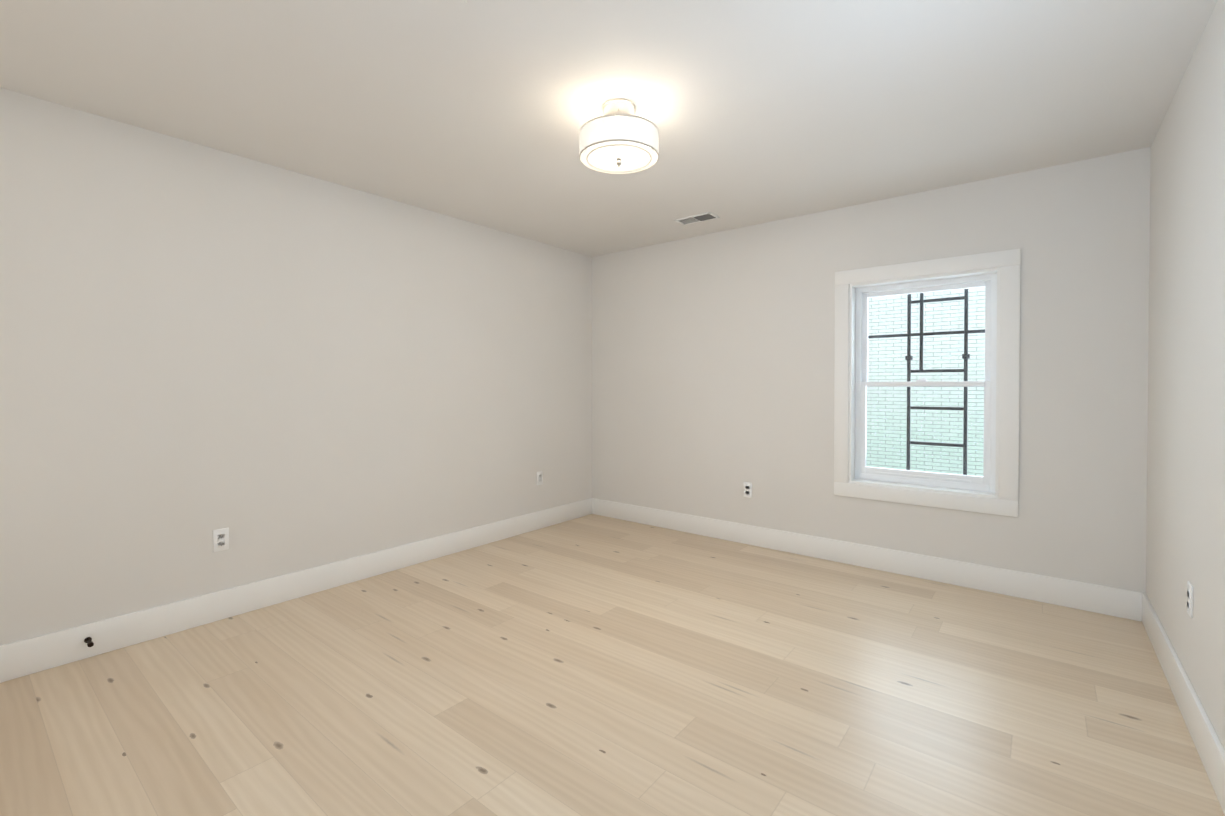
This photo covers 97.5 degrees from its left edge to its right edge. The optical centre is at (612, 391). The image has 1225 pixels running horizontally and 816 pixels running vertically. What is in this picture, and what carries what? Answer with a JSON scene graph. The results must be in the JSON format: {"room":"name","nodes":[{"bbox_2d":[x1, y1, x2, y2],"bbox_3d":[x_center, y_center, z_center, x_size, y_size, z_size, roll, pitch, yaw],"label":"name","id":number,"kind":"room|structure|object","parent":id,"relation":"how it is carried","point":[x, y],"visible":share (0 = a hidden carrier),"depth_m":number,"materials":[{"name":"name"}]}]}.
{"room":"empty bedroom","nodes":[
{"label":"empty bedroom","id":0,"kind":"room"},
{"bbox_2d":[0,88,591,645],"bbox_3d":[-1.587,-0.040,3.481,0.140,2.440,4.790,1,1,39],"label":"wall","id":1,"kind":"structure","parent":0,"point":[278,370],"depth_m":2.87,"materials":[{"name":"paint"}]},
{"bbox_2d":[213,528,228,551],"bbox_3d":[-2.040,0.773,2.803,0.009,0.115,0.070,1,1,39],"label":"electrical outlet","id":2,"kind":"object","parent":1,"relation":"attached to","point":[220,539],"visible":1,"depth_m":2.80,"materials":[{"name":"white plastic"}]},
{"bbox_2d":[0,498,591,682],"bbox_3d":[-1.561,1.106,3.402,0.015,0.150,4.400,1,1,39],"label":"baseboard","id":3,"kind":"structure","parent":1,"relation":"attached to","point":[22,658],"depth_m":2.86,"materials":[{"name":"white wood"}]},
{"bbox_2d":[84,637,93,646],"bbox_3d":[-2.316,1.111,2.380,0.079,0.025,0.025,1,1,39],"label":"doorstop","id":4,"kind":"object","parent":3,"relation":"attached to","point":[88,641],"visible":1,"depth_m":2.38,"materials":[{"name":"brown metal"}]},
{"bbox_2d":[537,471,542,484],"bbox_3d":[-0.620,0.738,4.583,0.009,0.115,0.070,1,1,39],"label":"electrical outlet","id":5,"kind":"object","parent":1,"relation":"attached to","point":[539,477],"visible":1,"depth_m":4.58,"materials":[{"name":"white plastic"}]},
{"bbox_2d":[0,0,1217,256],"bbox_3d":[-0.059,-1.316,2.248,4.050,0.140,4.790,1,1,39],"label":"ceiling","id":6,"kind":"structure","parent":0,"point":[482,112],"depth_m":2.22,"materials":[{"name":"paint"}]},
{"bbox_2d":[579,99,658,173],"bbox_3d":[0.029,-1.117,2.359,0.349,0.261,0.349,1,1,39],"label":"ceiling light","id":7,"kind":"object","parent":6,"relation":"hanging from","point":[618,137],"visible":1,"depth_m":2.27,"materials":[{"name":"white fabric"}]},
{"bbox_2d":[674,212,719,224],"bbox_3d":[0.613,-1.261,3.925,0.300,0.010,0.150,1,1,39],"label":"ceiling vent","id":8,"kind":"object","parent":6,"relation":"in","point":[697,218],"visible":1,"depth_m":3.91,"materials":[{"name":"white plastic"}]},
{"bbox_2d":[0,514,1224,815],"bbox_3d":[-0.059,1.254,2.276,4.050,0.120,4.790,1,1,39],"label":"floor","id":9,"kind":"structure","parent":0,"point":[592,664],"depth_m":2.07,"materials":[{"name":"brown wood"}]},
{"bbox_2d":[592,147,1150,592],"bbox_3d":[1.357,-0.046,4.036,3.770,2.440,0.250,1,1,39],"label":"wall","id":10,"kind":"structure","parent":0,"point":[713,373],"depth_m":3.60,"materials":[{"name":"paint"}]},
{"bbox_2d":[743,482,751,497],"bbox_3d":[1.039,0.756,4.133,0.070,0.115,0.009,1,1,39],"label":"electrical outlet","id":11,"kind":"object","parent":10,"relation":"attached to","point":[747,489],"visible":1,"depth_m":4.13,"materials":[{"name":"white plastic"}]},
{"bbox_2d":[592,498,1141,620],"bbox_3d":[1.274,1.100,3.945,3.740,0.150,0.015,1,1,39],"label":"baseboard","id":12,"kind":"structure","parent":10,"relation":"attached to","point":[1112,601],"depth_m":3.45,"materials":[{"name":"white wood"}]},
{"bbox_2d":[868,289,984,474],"bbox_3d":[2.123,-0.031,3.637,1.059,1.640,0.081,1,1,39],"label":"guard","id":13,"kind":"object","parent":10,"relation":"attached to","point":[921,335],"depth_m":3.65,"materials":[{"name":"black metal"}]},
{"bbox_2d":[834,249,1019,516],"bbox_3d":[2.014,-0.052,3.500,1.019,1.539,0.269,1,1,39],"label":"double-hung window","id":14,"kind":"structure","parent":10,"relation":"in","point":[993,489],"depth_m":3.40,"materials":[{"name":"white wood"}]},
{"bbox_2d":[1146,0,1224,749],"bbox_3d":[1.470,-0.013,1.043,0.140,2.440,4.790,1,1,39],"label":"wall","id":15,"kind":"structure","parent":0,"point":[1185,536],"depth_m":1.97,"materials":[{"name":"paint"}]},
{"bbox_2d":[1142,592,1224,814],"bbox_3d":[1.375,1.132,1.061,0.015,0.150,4.400,1,1,39],"label":"baseboard","id":16,"kind":"structure","parent":15,"relation":"attached to","point":[1207,744],"depth_m":1.89,"materials":[{"name":"white"}]},
{"bbox_2d":[1187,581,1192,618],"bbox_3d":[2.088,0.752,1.946,0.009,0.115,0.070,1,1,39],"label":"electrical outlet","id":17,"kind":"object","parent":15,"relation":"attached to","point":[1189,599],"visible":1,"depth_m":1.93,"materials":[{"name":"white plastic"}]},
{"label":"outside","id":18,"kind":"structure","parent":0,"visible":0},
{"bbox_2d":[866,287,984,475],"bbox_3d":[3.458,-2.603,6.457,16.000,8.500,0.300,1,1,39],"label":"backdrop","id":19,"kind":"structure","parent":18,"point":[898,348],"depth_m":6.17,"materials":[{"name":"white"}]}
]}

